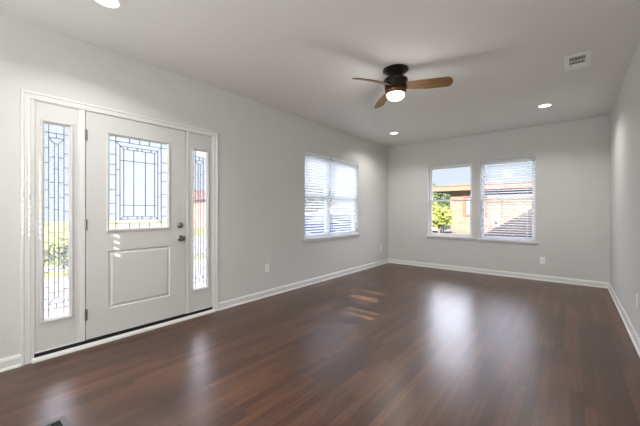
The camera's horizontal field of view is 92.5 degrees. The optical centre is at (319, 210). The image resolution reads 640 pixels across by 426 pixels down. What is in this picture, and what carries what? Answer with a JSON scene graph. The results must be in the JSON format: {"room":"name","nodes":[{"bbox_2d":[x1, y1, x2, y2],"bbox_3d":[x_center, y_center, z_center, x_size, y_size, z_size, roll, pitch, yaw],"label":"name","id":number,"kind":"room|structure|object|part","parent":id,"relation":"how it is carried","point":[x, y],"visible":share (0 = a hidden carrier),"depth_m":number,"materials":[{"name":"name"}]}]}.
{"room":"living room","nodes":[
{"label":"living room","id":0,"kind":"room"},
{"bbox_2d":[0,13,387,358],"bbox_3d":[-0.935,-0.145,4.300,0.160,2.741,8.172,0,0,39],"label":"wall","id":1,"kind":"structure","parent":0,"point":[262,148],"depth_m":3.90,"materials":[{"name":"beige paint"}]},
{"bbox_2d":[0,354,20,371],"bbox_3d":[-2.861,1.179,1.813,0.026,0.093,1.564,0,0,39],"label":"baseboard","id":2,"kind":"structure","parent":1,"relation":"attached to","point":[8,363],"depth_m":2.37,"materials":[{"name":"white paint"}]},
{"bbox_2d":[34,100,79,353],"bbox_3d":[-2.242,0.129,2.612,0.054,2.067,0.298,0,0,39],"label":"window","id":3,"kind":"structure","parent":1,"relation":"in","point":[50,333],"depth_m":2.60,"materials":[{"name":"grey paint"}]},
{"bbox_3d":[-2.240,0.084,2.606,0.044,1.686,0.212,0,0,39],"label":"lite frame","id":4,"kind":"part","parent":3,"relation":"part of","materials":[{"name":"clear glass"}]},
{"bbox_2d":[20,89,217,365],"bbox_3d":[-1.873,0.130,3.146,0.177,2.191,1.748,0,0,39],"label":"door frame","id":5,"kind":"structure","parent":1,"relation":"attached to","point":[26,96],"depth_m":2.54,"materials":[{"name":"white paint"}]},
{"bbox_2d":[85,111,185,339],"bbox_3d":[-1.806,0.131,3.094,0.117,2.058,0.928,0,0,39],"label":"door","id":6,"kind":"structure","parent":1,"relation":"in","point":[134,277],"depth_m":3.03,"materials":[{"name":"grey paint"}]},
{"bbox_3d":[-1.825,-0.276,3.105,0.044,0.938,0.585,0,0,39],"label":"lite frame","id":7,"kind":"part","parent":6,"relation":"part of","materials":[{"name":"clear glass"}]},
{"bbox_3d":[-1.530,0.304,3.393,0.072,0.068,0.068,0,0,39],"label":"knob","id":8,"kind":"part","parent":6,"relation":"part of","materials":[{"name":"silver metal"}]},
{"bbox_2d":[189,132,212,312],"bbox_3d":[-1.416,0.129,3.615,0.054,2.067,0.302,0,0,39],"label":"window","id":9,"kind":"structure","parent":1,"relation":"in","point":[200,298],"depth_m":3.63,"materials":[{"name":"grey paint"}]},
{"bbox_3d":[-1.414,0.099,3.610,0.044,1.662,0.213,0,0,39],"label":"lite frame","id":10,"kind":"part","parent":9,"relation":"part of","materials":[{"name":"clear glass"}]},
{"bbox_2d":[265,264,268,272],"bbox_3d":[-0.756,0.817,4.384,0.008,0.120,0.074,0,0,39],"label":"electrical outlet","id":11,"kind":"object","parent":1,"relation":"attached to","point":[266,265],"visible":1,"depth_m":4.37,"materials":[{"name":"white plastic"}]},
{"bbox_2d":[218,259,388,310],"bbox_3d":[0.189,1.179,5.519,0.026,0.093,4.539,0,0,39],"label":"baseboard","id":12,"kind":"structure","parent":1,"relation":"attached to","point":[226,304],"depth_m":4.72,"materials":[{"name":"white paint"}]},
{"bbox_2d":[303,157,360,242],"bbox_3d":[0.222,-0.230,5.672,0.182,1.509,1.718,0,0,39],"label":"window","id":13,"kind":"structure","parent":1,"relation":"in","point":[307,240],"depth_m":5.62,"materials":[{"name":"white plastic"}]},
{"bbox_3d":[-0.095,0.076,5.349,0.030,0.729,0.681,0,0,39],"label":"sash","id":14,"kind":"part","parent":13,"relation":"part of","materials":[{"name":"white plastic"}]},
{"bbox_2d":[305,151,330,238],"bbox_3d":[-0.037,-0.265,5.302,0.068,1.436,0.716,0,0,39],"label":"window blind","id":15,"kind":"object","parent":13,"relation":"attached to","point":[308,155],"visible":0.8,"depth_m":5.29,"materials":[{"name":"white plastic"}]},
{"bbox_3d":[-0.042,0.444,5.306,0.050,0.018,0.708,0,0,39],"label":"rail","id":16,"kind":"part","parent":15,"relation":"part of","materials":[{"name":"white plastic"}]},
{"bbox_3d":[0.243,0.470,5.654,0.127,0.028,1.718,0,0,39],"label":"sill","id":17,"kind":"part","parent":13,"relation":"part of","materials":[{"name":"white paint"}]},
{"bbox_3d":[0.424,0.076,5.980,0.030,0.729,0.849,0,0,39],"label":"sash","id":18,"kind":"part","parent":13,"relation":"part of","materials":[{"name":"white plastic"}]},
{"bbox_2d":[330,157,357,235],"bbox_3d":[0.481,-0.265,5.932,0.068,1.436,0.884,0,0,39],"label":"window blind","id":19,"kind":"object","parent":13,"relation":"attached to","point":[343,163],"visible":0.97,"depth_m":5.90,"materials":[{"name":"white plastic"}]},
{"bbox_3d":[0.476,0.444,5.936,0.050,0.018,0.876,0,0,39],"label":"rail","id":20,"kind":"part","parent":19,"relation":"part of","materials":[{"name":"white plastic"}]},
{"bbox_2d":[0,263,639,425],"bbox_3d":[0.608,1.285,3.030,4.157,0.120,8.172,0,0,39],"label":"floor","id":21,"kind":"structure","parent":0,"point":[388,344],"depth_m":2.46,"materials":[{"name":"brown wood"}]},
{"bbox_2d":[38,415,70,425],"bbox_3d":[-1.464,1.222,1.684,0.290,0.005,0.150,0,0,39],"label":"floor vent","id":22,"kind":"object","parent":21,"relation":"in","point":[60,421],"visible":1,"depth_m":1.76,"materials":[{"name":"grey metal"}]},
{"bbox_2d":[48,421,62,425],"bbox_3d":[-1.464,1.222,1.684,0.216,0.003,0.090,0,0,39],"label":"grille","id":23,"kind":"object","parent":22,"relation":"attached to","point":[54,423],"depth_m":1.76,"materials":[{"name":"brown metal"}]},
{"bbox_2d":[31,309,214,363],"bbox_3d":[-1.877,1.210,3.155,0.220,0.030,1.635,0,0,39],"label":"threshold","id":24,"kind":"object","parent":21,"relation":"on","point":[84,346],"visible":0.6,"depth_m":2.90,"materials":[{"name":"white paint"}]},
{"bbox_2d":[34,307,211,357],"bbox_3d":[-1.833,1.179,3.119,0.043,0.032,1.599,0,0,39],"label":"strip","id":25,"kind":"object","parent":24,"relation":"on","point":[209,308],"visible":0.79,"depth_m":2.94,"materials":[{"name":"black rubber"}]},
{"bbox_2d":[0,0,639,146],"bbox_3d":[0.608,-1.566,3.030,4.157,0.100,8.172,0,0,39],"label":"ceiling","id":26,"kind":"structure","parent":0,"point":[504,59],"depth_m":2.86,"materials":[{"name":"paint"}]},
{"bbox_2d":[93,0,122,9],"bbox_3d":[-1.532,-1.512,2.204,0.194,0.007,0.194,0,0,39],"label":"recessed light","id":27,"kind":"object","parent":26,"relation":"in","point":[110,4],"visible":1,"depth_m":2.23,"materials":[{"name":"white paint"}]},
{"bbox_2d":[352,64,452,107],"bbox_3d":[0.813,-1.353,3.203,0.988,0.326,0.944,0,0,39],"label":"ceiling fan","id":28,"kind":"object","parent":26,"relation":"hanging from","point":[396,84],"visible":1,"depth_m":3.20,"materials":[{"name":"brown metal"}]},
{"bbox_3d":[0.538,-1.317,3.111,0.475,0.077,0.140,0,0,-31],"label":"fan blade","id":29,"kind":"part","parent":28,"relation":"part of","materials":[{"name":"brown wood"}]},
{"bbox_3d":[0.755,-1.317,3.613,0.140,0.077,0.475,0,0,-8],"label":"fan blade","id":30,"kind":"part","parent":28,"relation":"part of","materials":[{"name":"brown wood"}]},
{"bbox_3d":[0.813,-1.226,3.290,0.190,0.070,0.190,0,0,39],"label":"light globe","id":31,"kind":"part","parent":28,"relation":"part of","materials":[{"name":"white glass"}]},
{"bbox_3d":[1.117,-1.317,3.168,0.475,0.077,0.140,0,0,24],"label":"fan blade","id":32,"kind":"part","parent":28,"relation":"part of","materials":[{"name":"brown wood"}]},
{"bbox_2d":[536,103,552,107],"bbox_3d":[3.227,-1.512,4.397,0.194,0.007,0.194,0,0,39],"label":"recessed light","id":33,"kind":"object","parent":26,"relation":"in","point":[545,104],"visible":1,"depth_m":4.38,"materials":[{"name":"white paint"}]},
{"bbox_2d":[564,50,591,70],"bbox_3d":[2.606,-1.512,3.097,0.208,0.008,0.385,0,0,39],"label":"ceiling vent","id":34,"kind":"object","parent":26,"relation":"in","point":[580,60],"visible":1,"depth_m":3.09,"materials":[{"name":"white metal"}]},
{"bbox_2d":[388,115,609,282],"bbox_3d":[3.154,-0.145,6.123,3.837,2.741,0.160,0,0,39],"label":"wall","id":35,"kind":"structure","parent":0,"point":[572,158],"depth_m":5.46,"materials":[{"name":"beige paint"}]},
{"bbox_2d":[425,163,473,240],"bbox_3d":[2.733,-0.184,6.442,0.971,1.559,0.182,0,0,39],"label":"window","id":36,"kind":"structure","parent":35,"relation":"in","point":[450,236],"depth_m":6.48,"materials":[{"name":"white plastic"}]},
{"bbox_3d":[2.716,0.541,6.421,0.971,0.028,0.127,0,0,39],"label":"sill","id":37,"kind":"part","parent":36,"relation":"part of","materials":[{"name":"white paint"}]},
{"bbox_3d":[2.758,0.134,6.472,0.835,0.754,0.030,0,0,39],"label":"sash","id":38,"kind":"part","parent":36,"relation":"part of","materials":[{"name":"white plastic"}]},
{"bbox_3d":[2.780,-0.572,6.498,0.835,0.739,0.030,0,0,39],"label":"sash","id":39,"kind":"part","parent":36,"relation":"part of","materials":[{"name":"white plastic"}]},
{"bbox_2d":[388,259,608,287],"bbox_3d":[3.095,1.179,6.051,3.837,0.093,0.026,0,0,39],"label":"baseboard","id":40,"kind":"structure","parent":35,"relation":"attached to","point":[599,284],"depth_m":5.69,"materials":[{"name":"white paint"}]},
{"bbox_2d":[477,159,538,244],"bbox_3d":[3.532,-0.186,5.785,0.986,1.594,0.182,0,0,39],"label":"window","id":41,"kind":"structure","parent":35,"relation":"in","point":[482,198],"depth_m":5.76,"materials":[{"name":"white plastic"}]},
{"bbox_2d":[480,156,534,240],"bbox_3d":[3.510,-0.220,5.758,0.884,1.521,0.068,0,0,39],"label":"window blind","id":42,"kind":"object","parent":41,"relation":"attached to","point":[530,157],"visible":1,"depth_m":5.74,"materials":[{"name":"white plastic"}]},
{"bbox_3d":[3.514,0.531,5.762,0.876,0.018,0.050,0,0,39],"label":"rail","id":43,"kind":"part","parent":42,"relation":"part of","materials":[{"name":"white plastic"}]},
{"bbox_3d":[3.514,0.557,5.763,0.986,0.028,0.127,0,0,39],"label":"sill","id":44,"kind":"part","parent":41,"relation":"part of","materials":[{"name":"white paint"}]},
{"bbox_3d":[3.557,0.141,5.815,0.850,0.772,0.030,0,0,39],"label":"sash","id":45,"kind":"part","parent":41,"relation":"part of","materials":[{"name":"white plastic"}]},
{"bbox_3d":[3.578,-0.583,5.841,0.850,0.756,0.030,0,0,39],"label":"sash","id":46,"kind":"part","parent":41,"relation":"part of","materials":[{"name":"white plastic"}]},
{"bbox_2d":[540,257,544,263],"bbox_3d":[3.916,0.871,5.387,0.074,0.120,0.008,0,0,39],"label":"electrical outlet","id":47,"kind":"object","parent":35,"relation":"attached to","point":[542,259],"visible":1,"depth_m":5.38,"materials":[{"name":"white plastic"}]},
{"bbox_2d":[610,40,639,338],"bbox_3d":[2.151,-0.145,1.760,0.160,2.741,8.172,0,0,39],"label":"wall","id":48,"kind":"structure","parent":0,"point":[625,113],"depth_m":3.36,"materials":[{"name":"beige paint"}]},
{"bbox_2d":[608,283,639,356],"bbox_3d":[2.080,1.179,1.819,0.026,0.093,7.852,0,0,39],"label":"baseboard","id":49,"kind":"structure","parent":48,"relation":"attached to","point":[632,333],"depth_m":3.26,"materials":[{"name":"white paint"}]},
{"label":"outside","id":50,"kind":"structure","parent":0,"visible":0},
{"bbox_2d":[432,229,449,232],"bbox_3d":[7.407,1.595,21.748,5.000,0.020,17.000,0,0,39],"label":"driveway","id":51,"kind":"structure","parent":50,"point":[445,230],"depth_m":23.67,"materials":[{"name":"concrete"}]},
{"bbox_2d":[432,182,449,209],"bbox_3d":[9.775,-0.411,25.674,3.060,4.037,2.174,0,0,39],"label":"leafy tree","id":52,"kind":"object","parent":51,"relation":"on","point":[436,196],"visible":0.29,"depth_m":25.09,"materials":[{"name":"green plant"}]},
{"bbox_2d":[432,223,449,232],"bbox_3d":[8.435,0.855,22.210,1.760,1.460,4.380,0,0,39],"label":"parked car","id":53,"kind":"object","parent":51,"relation":"on","point":[443,228],"visible":0.16,"depth_m":20.68,"materials":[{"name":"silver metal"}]},
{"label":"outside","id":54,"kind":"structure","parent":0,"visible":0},
{"bbox_2d":[44,266,204,317],"bbox_3d":[-3.881,1.595,5.461,3.466,0.020,9.500,0,0,39],"label":"path","id":55,"kind":"structure","parent":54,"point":[63,295],"depth_m":5.54,"materials":[{"name":"concrete"}]},
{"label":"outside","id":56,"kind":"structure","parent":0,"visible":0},
{"bbox_2d":[44,219,204,279],"bbox_3d":[-2.051,1.705,21.114,90.000,0.200,90.000,0,0,39],"label":"ground","id":57,"kind":"structure","parent":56,"point":[63,226],"depth_m":29.77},
{"bbox_2d":[194,189,204,228],"bbox_3d":[-9.928,-0.245,32.000,7.000,3.700,9.000,0,0,39],"label":"house","id":58,"kind":"structure","parent":57,"relation":"on","point":[194,189],"depth_m":27.59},
{"bbox_2d":[305,180,332,210],"bbox_3d":[-0.752,-0.821,31.758,4.080,4.857,4.788,0,0,39],"label":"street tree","id":59,"kind":"object","parent":57,"relation":"on","point":[310,180],"visible":0.25,"depth_m":30.80,"materials":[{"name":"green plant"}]},
{"bbox_2d":[432,202,454,232],"bbox_3d":[5.351,0.590,13.991,1.491,2.035,1.460,0,0,39],"label":"leafy shrub","id":60,"kind":"object","parent":57,"relation":"on","point":[440,216],"visible":0.76,"depth_m":13.62,"materials":[{"name":"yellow plant"}]},
{"bbox_2d":[433,181,531,237],"bbox_3d":[14.901,0.040,14.960,15.800,3.130,9.360,0,0,39],"label":"brick house","id":61,"kind":"structure","parent":57,"relation":"on","point":[461,217],"depth_m":14.98,"materials":[{"name":"beige brick"}]},
{"bbox_3d":[7.890,-0.265,15.568,0.800,0.860,0.030,0,0,39],"label":"pane","id":62,"kind":"part","parent":61,"relation":"part of","materials":[{"name":"white glass"}]},
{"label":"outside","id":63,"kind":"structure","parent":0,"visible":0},
{"bbox_2d":[44,230,437,289],"bbox_3d":[2.736,1.595,17.174,1.200,0.020,90.000,0,0,39],"label":"pavement","id":64,"kind":"structure","parent":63,"point":[63,282],"depth_m":6.88,"materials":[{"name":"concrete"}]},
{"bbox_2d":[44,238,67,280],"bbox_3d":[-5.827,1.085,7.051,1.091,1.043,2.099,0,0,39],"label":"round bush","id":65,"kind":"object","parent":64,"relation":"on","point":[62,247],"visible":0.23,"depth_m":6.71,"materials":[{"name":"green plant"}]},
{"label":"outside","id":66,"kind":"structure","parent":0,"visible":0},
{"bbox_2d":[44,229,351,272],"bbox_3d":[-1.703,1.597,20.828,7.900,0.015,90.000,0,0,39],"label":"street","id":67,"kind":"structure","parent":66,"point":[52,267],"depth_m":12.17,"materials":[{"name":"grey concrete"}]},
{"bbox_2d":[305,213,344,233],"bbox_3d":[-0.476,0.860,17.992,1.760,1.460,4.380,0,0,39],"label":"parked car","id":68,"kind":"object","parent":67,"relation":"on","point":[305,213],"visible":0.12,"depth_m":17.20,"materials":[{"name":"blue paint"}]},
{"bbox_2d":[330,213,351,229],"bbox_3d":[1.792,0.860,23.895,1.760,1.460,4.380,0,0,39],"label":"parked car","id":69,"kind":"object","parent":67,"relation":"on","point":[330,213],"visible":0.06,"depth_m":22.91,"materials":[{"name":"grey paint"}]}
]}

